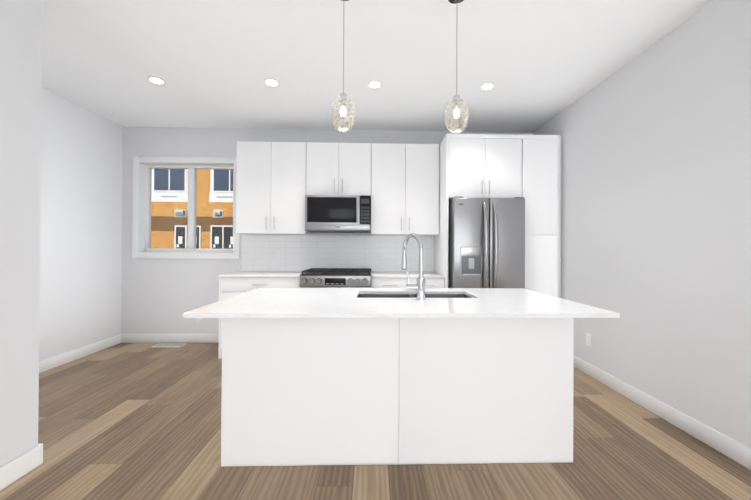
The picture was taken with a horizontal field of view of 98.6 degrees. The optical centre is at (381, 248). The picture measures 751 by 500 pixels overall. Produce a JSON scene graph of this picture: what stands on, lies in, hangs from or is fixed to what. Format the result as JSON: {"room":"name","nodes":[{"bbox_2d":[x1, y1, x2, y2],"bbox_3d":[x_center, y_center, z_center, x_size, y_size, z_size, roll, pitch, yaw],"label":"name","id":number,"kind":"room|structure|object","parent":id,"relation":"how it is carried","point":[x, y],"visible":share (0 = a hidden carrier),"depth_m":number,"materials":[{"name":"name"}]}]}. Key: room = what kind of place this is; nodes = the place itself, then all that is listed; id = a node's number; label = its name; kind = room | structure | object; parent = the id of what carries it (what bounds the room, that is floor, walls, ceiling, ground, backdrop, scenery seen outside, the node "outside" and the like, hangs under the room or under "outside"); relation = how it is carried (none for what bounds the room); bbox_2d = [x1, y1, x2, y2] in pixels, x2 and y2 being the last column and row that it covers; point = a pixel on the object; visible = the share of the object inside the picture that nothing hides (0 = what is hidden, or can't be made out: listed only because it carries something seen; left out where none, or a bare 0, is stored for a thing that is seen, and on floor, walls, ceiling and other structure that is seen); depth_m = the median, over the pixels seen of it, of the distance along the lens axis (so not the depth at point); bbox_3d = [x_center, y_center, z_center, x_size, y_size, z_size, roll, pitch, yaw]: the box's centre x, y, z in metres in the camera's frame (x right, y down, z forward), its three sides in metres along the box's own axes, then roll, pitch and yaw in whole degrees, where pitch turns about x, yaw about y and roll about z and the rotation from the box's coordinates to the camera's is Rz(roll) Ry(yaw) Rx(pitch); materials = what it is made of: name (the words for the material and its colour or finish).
{"room":"kitchen","nodes":[
{"label":"kitchen","id":0,"kind":"room"},
{"bbox_2d":[0,0,41,466],"bbox_3d":[-1.858,-0.188,-1.009,0.120,2.720,5.550,0,0,-1],"label":"wall","id":1,"kind":"structure","parent":0,"point":[20,94],"depth_m":1.65,"materials":[{"name":"white paint"}]},
{"bbox_2d":[0,443,42,490],"bbox_3d":[-1.798,1.117,-0.956,0.015,0.110,5.464,0,0,-1],"label":"baseboard","id":2,"kind":"structure","parent":1,"relation":"attached to","point":[17,468],"depth_m":1.66,"materials":[{"name":"white wood"}]},
{"bbox_2d":[39,87,122,360],"bbox_3d":[-3.334,-0.180,2.836,0.200,2.720,2.450,0,0,-1],"label":"wall","id":3,"kind":"structure","parent":0,"point":[81,227],"depth_m":3.46,"materials":[{"name":"white paint"}]},
{"bbox_2d":[39,334,119,372],"bbox_3d":[-3.235,1.126,2.893,0.015,0.110,2.329,0,0,-1],"label":"baseboard","id":4,"kind":"structure","parent":3,"relation":"attached to","point":[44,365],"depth_m":3.44,"materials":[{"name":"white wood"}]},
{"bbox_2d":[121,127,532,333],"bbox_3d":[-0.653,-0.160,4.228,5.630,2.720,0.200,0,0,-1],"label":"wall","id":5,"kind":"structure","parent":0,"point":[160,296],"depth_m":4.08,"materials":[{"name":"white paint"}]},
{"bbox_2d":[120,334,218,342],"bbox_3d":[-2.510,1.134,4.069,1.463,0.110,0.014,0,0,-1],"label":"baseboard","id":6,"kind":"structure","parent":5,"relation":"attached to","point":[124,338],"depth_m":4.06,"materials":[{"name":"white"}]},
{"bbox_2d":[132,156,239,258],"bbox_3d":[-2.466,-0.512,4.165,1.332,1.287,0.194,0,0,-1],"label":"window","id":7,"kind":"structure","parent":5,"relation":"in","point":[140,163],"depth_m":4.14,"materials":[{"name":"white"}]},
{"bbox_2d":[196,318,201,322],"bbox_3d":[-2.304,0.885,4.079,0.072,0.116,0.007,0,0,-1],"label":"electrical outlet","id":8,"kind":"object","parent":5,"relation":"attached to","point":[198,320],"visible":0.5,"depth_m":4.08,"materials":[{"name":"white plastic"}]},
{"bbox_2d":[236,141,310,234],"bbox_3d":[-1.298,-0.712,3.948,0.810,1.074,0.327,0,0,-1],"label":"upper cabinet","id":9,"kind":"object","parent":5,"relation":"attached to","point":[276,182],"depth_m":3.78,"materials":[{"name":"white wood"}]},
{"bbox_2d":[308,142,371,196],"bbox_3d":[-0.508,-0.932,3.969,0.760,0.626,0.327,0,0,-1],"label":"upper cabinet","id":10,"kind":"object","parent":5,"relation":"attached to","point":[333,168],"depth_m":3.81,"materials":[{"name":"white wood"}]},
{"bbox_2d":[305,195,370,232],"bbox_3d":[-0.509,-0.406,3.923,0.754,0.418,0.415,0,0,-1],"label":"microwave","id":11,"kind":"object","parent":10,"relation":"attached to","point":[337,213],"visible":1,"depth_m":3.73,"materials":[{"name":"silver metal"}]},
{"bbox_2d":[371,143,438,235],"bbox_3d":[0.280,-0.704,3.987,0.810,1.074,0.327,0,0,-1],"label":"upper cabinet","id":12,"kind":"object","parent":5,"relation":"attached to","point":[405,177],"depth_m":3.82,"materials":[{"name":"white wood"}]},
{"bbox_2d":[413,251,417,259],"bbox_3d":[0.436,0.090,4.139,0.072,0.116,0.007,0,0,-1],"label":"electrical outlet","id":13,"kind":"object","parent":5,"relation":"attached to","point":[415,255],"visible":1,"depth_m":4.14,"materials":[{"name":"white plastic"}]},
{"bbox_2d":[439,133,521,208],"bbox_3d":[1.118,-0.891,3.834,0.796,0.692,0.677,0,0,-1],"label":"upper cabinet","id":14,"kind":"object","parent":5,"relation":"attached to","point":[470,165],"depth_m":3.50,"materials":[{"name":"white wood"}]},
{"bbox_2d":[0,343,750,499],"bbox_3d":[-0.563,1.214,0.293,5.630,0.060,8.100,0,0,-1],"label":"floor","id":15,"kind":"structure","parent":0,"point":[131,421],"depth_m":1.82,"materials":[{"name":"wood"}]},
{"bbox_2d":[152,343,186,346],"bbox_3d":[-2.589,1.185,3.939,0.340,0.006,0.150,0,0,-1],"label":"floor vent","id":16,"kind":"object","parent":15,"relation":"in","point":[169,344],"visible":1,"depth_m":3.93,"materials":[{"name":"white metal"}]},
{"bbox_2d":[218,279,300,358],"bbox_3d":[-1.324,0.755,3.796,0.873,0.879,0.617,0,0,-1],"label":"base cabinet","id":17,"kind":"object","parent":15,"relation":"on","point":[228,288],"depth_m":3.48,"materials":[{"name":"white wood"}]},
{"bbox_2d":[218,271,305,278],"bbox_3d":[-1.322,0.304,3.791,0.879,0.020,0.632,0,0,-1],"label":"countertop","id":18,"kind":"structure","parent":17,"relation":"on","point":[243,274],"depth_m":3.51,"materials":[{"name":"white stone"}]},
{"bbox_2d":[299,268,370,287],"bbox_3d":[-0.501,0.724,3.740,0.758,0.950,0.697,0,0,-1],"label":"range","id":19,"kind":"object","parent":15,"relation":"on","point":[335,278],"visible":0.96,"depth_m":3.44,"materials":[{"name":"silver metal"}]},
{"bbox_2d":[219,293,578,466],"bbox_3d":[0.094,0.758,2.102,1.947,0.875,0.640,0,0,-1],"label":"kitchen island","id":20,"kind":"object","parent":15,"relation":"on","point":[418,373],"depth_m":1.78,"materials":[{"name":"white wood"}]},
{"bbox_2d":[183,289,358,316],"bbox_3d":[-0.527,0.306,1.943,0.754,0.020,0.970,0,0,-1],"label":"island countertop","id":21,"kind":"structure","parent":20,"relation":"on","point":[256,302],"depth_m":1.69,"materials":[{"name":"white stone"}]},
{"bbox_2d":[358,294,471,297],"bbox_3d":[0.218,0.425,2.109,0.765,0.208,0.325,0,0,-1],"label":"sink","id":22,"kind":"object","parent":21,"relation":"in","point":[359,295],"depth_m":2.27,"materials":[{"name":"silver metal"}]},
{"bbox_2d":[351,289,510,316],"bbox_3d":[0.222,0.310,1.962,0.745,0.020,0.970,0,0,-1],"label":"island countertop","id":23,"kind":"structure","parent":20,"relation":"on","point":[364,306],"depth_m":1.66,"materials":[{"name":"white stone"}]},
{"bbox_2d":[401,233,425,299],"bbox_3d":[0.196,0.104,1.977,0.132,0.392,0.220,0,0,-1],"label":"faucet","id":24,"kind":"object","parent":23,"relation":"on","point":[419,287],"depth_m":1.89,"materials":[{"name":"silver metal"}]},
{"bbox_2d":[371,279,443,287],"bbox_3d":[0.283,0.764,3.837,0.801,0.879,0.617,0,0,-1],"label":"base cabinet","id":25,"kind":"object","parent":15,"relation":"on","point":[375,283],"depth_m":3.53,"materials":[{"name":"white wood"}]},
{"bbox_2d":[371,271,444,278],"bbox_3d":[0.284,0.313,3.831,0.803,0.020,0.632,0,0,-1],"label":"countertop","id":26,"kind":"structure","parent":25,"relation":"on","point":[375,274],"depth_m":3.60,"materials":[{"name":"white stone"}]},
{"bbox_2d":[448,196,524,288],"bbox_3d":[1.122,0.333,3.722,0.756,1.747,0.837,0,0,-1],"label":"fridge","id":27,"kind":"object","parent":15,"relation":"on","point":[486,242],"visible":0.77,"depth_m":3.38,"materials":[{"name":"grey metal"}]},
{"bbox_2d":[522,135,561,297],"bbox_3d":[1.724,-0.012,3.846,0.425,2.444,0.677,0,0,-1],"label":"tall cabinet","id":28,"kind":"object","parent":15,"relation":"on","point":[528,168],"depth_m":3.51,"materials":[{"name":"white wood"}]},
{"bbox_2d":[42,0,712,131],"bbox_3d":[-0.548,-1.576,0.305,5.630,0.080,8.100,0,0,-1],"label":"ceiling","id":29,"kind":"structure","parent":0,"point":[217,63],"depth_m":2.58,"materials":[{"name":"white paint"}]},
{"bbox_2d":[147,76,165,84],"bbox_3d":[-2.050,-1.529,2.943,0.136,0.008,0.136,0,0,-1],"label":"recessed light","id":30,"kind":"object","parent":29,"relation":"in","point":[156,80],"visible":1,"depth_m":2.93,"materials":[{"name":"white plastic"}]},
{"bbox_2d":[264,78,278,86],"bbox_3d":[-1.010,-1.523,2.969,0.136,0.008,0.136,0,0,-1],"label":"recessed light","id":31,"kind":"object","parent":29,"relation":"in","point":[271,82],"visible":1,"depth_m":2.96,"materials":[{"name":"white plastic"}]},
{"bbox_2d":[331,0,354,131],"bbox_3d":[-0.219,-1.105,1.872,0.140,0.846,0.140,0,0,-1],"label":"pendant light","id":32,"kind":"object","parent":29,"relation":"hanging from","point":[343,110],"visible":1,"depth_m":1.86,"materials":[{"name":"clear glass"}]},
{"bbox_2d":[368,80,381,87],"bbox_3d":[-0.060,-1.518,2.993,0.136,0.008,0.136,0,0,-1],"label":"recessed light","id":33,"kind":"object","parent":29,"relation":"in","point":[374,84],"visible":1,"depth_m":2.98,"materials":[{"name":"white"}]},
{"bbox_2d":[444,0,468,132],"bbox_3d":[0.441,-1.101,1.888,0.140,0.846,0.140,0,0,-1],"label":"pendant light","id":34,"kind":"object","parent":29,"relation":"hanging from","point":[457,106],"visible":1,"depth_m":1.88,"materials":[{"name":"clear glass"}]},
{"bbox_2d":[480,82,494,89],"bbox_3d":[0.990,-1.512,3.019,0.136,0.008,0.136,0,0,-1],"label":"recessed light","id":35,"kind":"object","parent":29,"relation":"in","point":[487,86],"visible":1,"depth_m":3.01,"materials":[{"name":"white"}]},
{"bbox_2d":[533,0,750,448],"bbox_3d":[2.162,-0.162,0.257,0.200,2.720,7.880,0,0,-1],"label":"wall","id":36,"kind":"structure","parent":0,"point":[656,205],"depth_m":2.23,"materials":[{"name":"white paint"}]},
{"bbox_2d":[586,333,590,346],"bbox_3d":[1.982,0.876,3.089,0.007,0.116,0.072,0,0,-1],"label":"electrical outlet","id":37,"kind":"object","parent":36,"relation":"attached to","point":[588,339],"visible":1,"depth_m":3.08,"materials":[{"name":"white plastic"}]},
{"bbox_2d":[573,356,750,469],"bbox_3d":[2.054,1.141,-0.035,0.015,0.110,7.112,0,0,-1],"label":"baseboard","id":38,"kind":"structure","parent":36,"relation":"attached to","point":[722,443],"depth_m":2.19,"materials":[{"name":"white wood"}]},
{"label":"outside","id":39,"kind":"structure","parent":0,"visible":0},
{"bbox_2d":[151,169,232,248],"bbox_3d":[-11.353,-0.801,17.655,16.000,12.000,0.465,0,0,-1],"label":"house","id":40,"kind":"structure","parent":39,"point":[157,181],"depth_m":17.59,"materials":[{"name":"orange"}]}
]}

